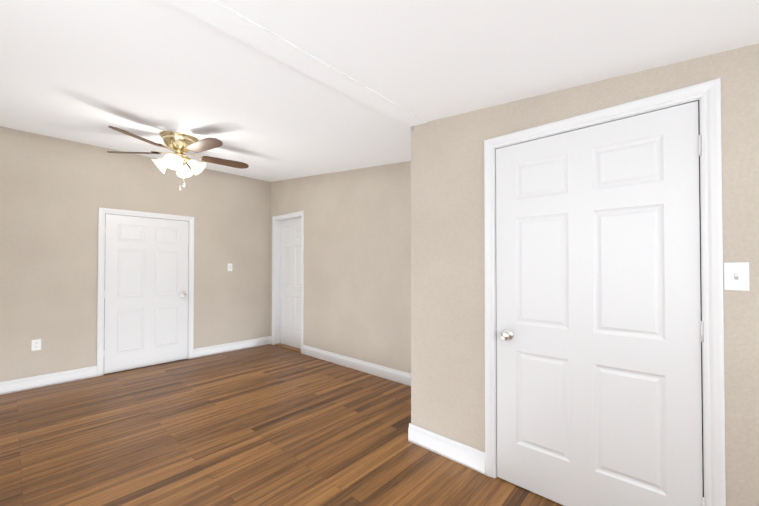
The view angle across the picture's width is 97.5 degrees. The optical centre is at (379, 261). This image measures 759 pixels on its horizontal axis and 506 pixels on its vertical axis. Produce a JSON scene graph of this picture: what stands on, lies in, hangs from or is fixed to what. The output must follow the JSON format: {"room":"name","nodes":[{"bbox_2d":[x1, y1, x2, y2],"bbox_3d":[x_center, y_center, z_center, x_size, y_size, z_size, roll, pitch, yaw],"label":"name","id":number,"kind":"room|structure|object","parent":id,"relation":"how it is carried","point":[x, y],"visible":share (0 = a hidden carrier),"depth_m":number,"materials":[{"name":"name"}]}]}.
{"room":"empty living room","nodes":[
{"label":"empty living room","id":0,"kind":"room"},
{"bbox_2d":[0,126,270,381],"bbox_3d":[-3.184,-0.140,4.253,0.140,3.000,4.120,-1,-1,42],"label":"wall","id":1,"kind":"structure","parent":0,"point":[55,193],"depth_m":3.88,"materials":[{"name":"paint"}]},
{"bbox_2d":[31,339,40,350],"bbox_3d":[-3.684,0.890,3.575,0.007,0.117,0.072,-1,-1,42],"label":"electrical outlet","id":2,"kind":"object","parent":1,"relation":"attached to","point":[35,344],"visible":1,"depth_m":3.57,"materials":[{"name":"white plastic"}]},
{"bbox_2d":[0,366,96,394],"bbox_3d":[-3.868,1.284,3.360,0.015,0.130,1.563,-1,-1,42],"label":"baseboard","id":3,"kind":"structure","parent":1,"relation":"attached to","point":[17,385],"depth_m":3.62,"materials":[{"name":"white wood"}]},
{"bbox_2d":[97,207,193,376],"bbox_3d":[-3.044,0.358,4.390,0.157,2.007,1.054,-1,-1,42],"label":"door frame","id":4,"kind":"structure","parent":1,"relation":"attached to","point":[101,211],"depth_m":4.04,"materials":[{"name":"white wood"}]},
{"bbox_2d":[103,214,188,374],"bbox_3d":[-2.992,0.390,4.338,0.102,1.942,0.931,-1,-1,42],"label":"door","id":5,"kind":"structure","parent":1,"relation":"in","point":[146,295],"depth_m":4.31,"materials":[{"name":"white paint"}]},
{"bbox_2d":[228,263,231,270],"bbox_3d":[-2.294,0.080,5.121,0.019,0.117,0.072,-1,-1,42],"label":"light switch","id":6,"kind":"object","parent":1,"relation":"attached to","point":[229,266],"visible":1,"depth_m":5.12,"materials":[{"name":"white plastic"}]},
{"bbox_2d":[193,336,271,357],"bbox_3d":[-2.242,1.306,5.169,0.015,0.130,1.193,-1,-1,42],"label":"baseboard","id":7,"kind":"structure","parent":1,"relation":"attached to","point":[227,347],"depth_m":5.12,"materials":[{"name":"white wood"}]},
{"bbox_2d":[0,0,410,181],"bbox_3d":[-1.831,-1.281,3.050,3.780,0.443,4.120,-1,-1,42],"label":"ceiling","id":8,"kind":"structure","parent":0,"point":[89,72],"depth_m":2.32,"materials":[{"name":"white paint"}]},
{"bbox_2d":[107,126,248,190],"bbox_3d":[-1.963,-0.987,3.345,1.286,0.565,1.280,-1,-1,42],"label":"ceiling fan","id":9,"kind":"object","parent":8,"relation":"hanging from","point":[180,145],"visible":1,"depth_m":3.25,"materials":[{"name":"gold metal"}]},
{"bbox_2d":[0,344,562,505],"bbox_3d":[-0.650,1.363,1.957,6.955,0.060,4.120,-1,-1,42],"label":"floor","id":10,"kind":"structure","parent":0,"point":[268,425],"depth_m":2.47,"materials":[{"name":"brown wood"}]},
{"bbox_2d":[270,161,410,373],"bbox_3d":[-0.337,-0.139,4.369,3.940,3.000,0.140,-1,-1,42],"label":"wall","id":11,"kind":"structure","parent":0,"point":[357,263],"depth_m":4.23,"materials":[{"name":"paint"}]},
{"bbox_2d":[275,343,300,352],"bbox_3d":[-1.411,1.367,5.317,0.748,0.012,0.140,-1,-1,42],"label":"trim","id":12,"kind":"structure","parent":11,"relation":"attached to","point":[289,347],"depth_m":5.30,"materials":[{"name":"brown wood"}]},
{"bbox_2d":[272,211,303,353],"bbox_3d":[-1.417,0.304,5.323,0.878,2.137,0.157,-1,-1,42],"label":"door frame","id":13,"kind":"structure","parent":11,"relation":"attached to","point":[276,220],"depth_m":5.53,"materials":[{"name":"white wood"}]},
{"bbox_2d":[280,218,300,348],"bbox_3d":[-1.401,0.334,5.340,0.748,2.066,0.102,-1,-1,42],"label":"door","id":14,"kind":"structure","parent":11,"relation":"in","point":[290,299],"depth_m":5.40,"materials":[{"name":"white paint"}]},
{"bbox_2d":[303,345,410,385],"bbox_3d":[-0.142,1.293,4.071,2.676,0.130,0.015,-1,-1,42],"label":"baseboard","id":15,"kind":"structure","parent":11,"relation":"attached to","point":[402,377],"depth_m":4.15,"materials":[{"name":"white wood"}]},
{"bbox_2d":[216,0,758,121],"bbox_3d":[0.444,-0.962,0.375,3.175,0.389,3.190,-1,-1,42],"label":"ceiling","id":16,"kind":"structure","parent":0,"point":[428,60],"depth_m":1.43,"materials":[{"name":"white paint"}]},
{"bbox_2d":[165,0,426,126],"bbox_3d":[-0.685,-1.056,1.391,0.162,0.065,2.910,-1,-1,42],"label":"ceiling beam","id":17,"kind":"structure","parent":16,"relation":"attached to","point":[215,13],"depth_m":1.64,"materials":[{"name":"white paint"}]},
{"bbox_2d":[411,43,758,505],"bbox_3d":[1.464,-0.173,1.500,3.175,3.000,0.140,-1,-1,42],"label":"wall","id":18,"kind":"structure","parent":0,"point":[447,296],"depth_m":2.09,"materials":[{"name":"paint"}]},
{"bbox_2d":[408,423,411,441],"bbox_3d":[0.526,1.278,2.825,0.015,0.130,0.915,-1,-1,42],"label":"baseboard","id":19,"kind":"structure","parent":18,"relation":"attached to","point":[410,425],"depth_m":2.48,"materials":[{"name":"white wood"}]},
{"bbox_2d":[412,424,484,474],"bbox_3d":[0.451,1.271,2.288,0.581,0.130,0.015,-1,-1,42],"label":"baseboard","id":20,"kind":"structure","parent":18,"relation":"attached to","point":[462,454],"depth_m":2.26,"materials":[{"name":"white wood"}]},
{"bbox_2d":[496,100,705,505],"bbox_3d":[1.058,0.309,1.748,0.929,2.042,0.102,-1,-1,42],"label":"door","id":21,"kind":"structure","parent":18,"relation":"in","point":[599,331],"depth_m":1.70,"materials":[{"name":"white paint"}]},
{"bbox_2d":[484,78,725,505],"bbox_3d":[1.104,0.277,1.806,1.052,2.107,0.157,-1,-1,42],"label":"door frame","id":22,"kind":"structure","parent":18,"relation":"attached to","point":[705,96],"depth_m":1.44,"materials":[{"name":"white wood"}]},
{"bbox_2d":[724,262,748,290],"bbox_3d":[1.477,0.060,1.378,0.072,0.117,0.019,-1,-1,42],"label":"light switch","id":23,"kind":"object","parent":18,"relation":"attached to","point":[736,276],"visible":1,"depth_m":1.38,"materials":[{"name":"white plastic"}]}
]}

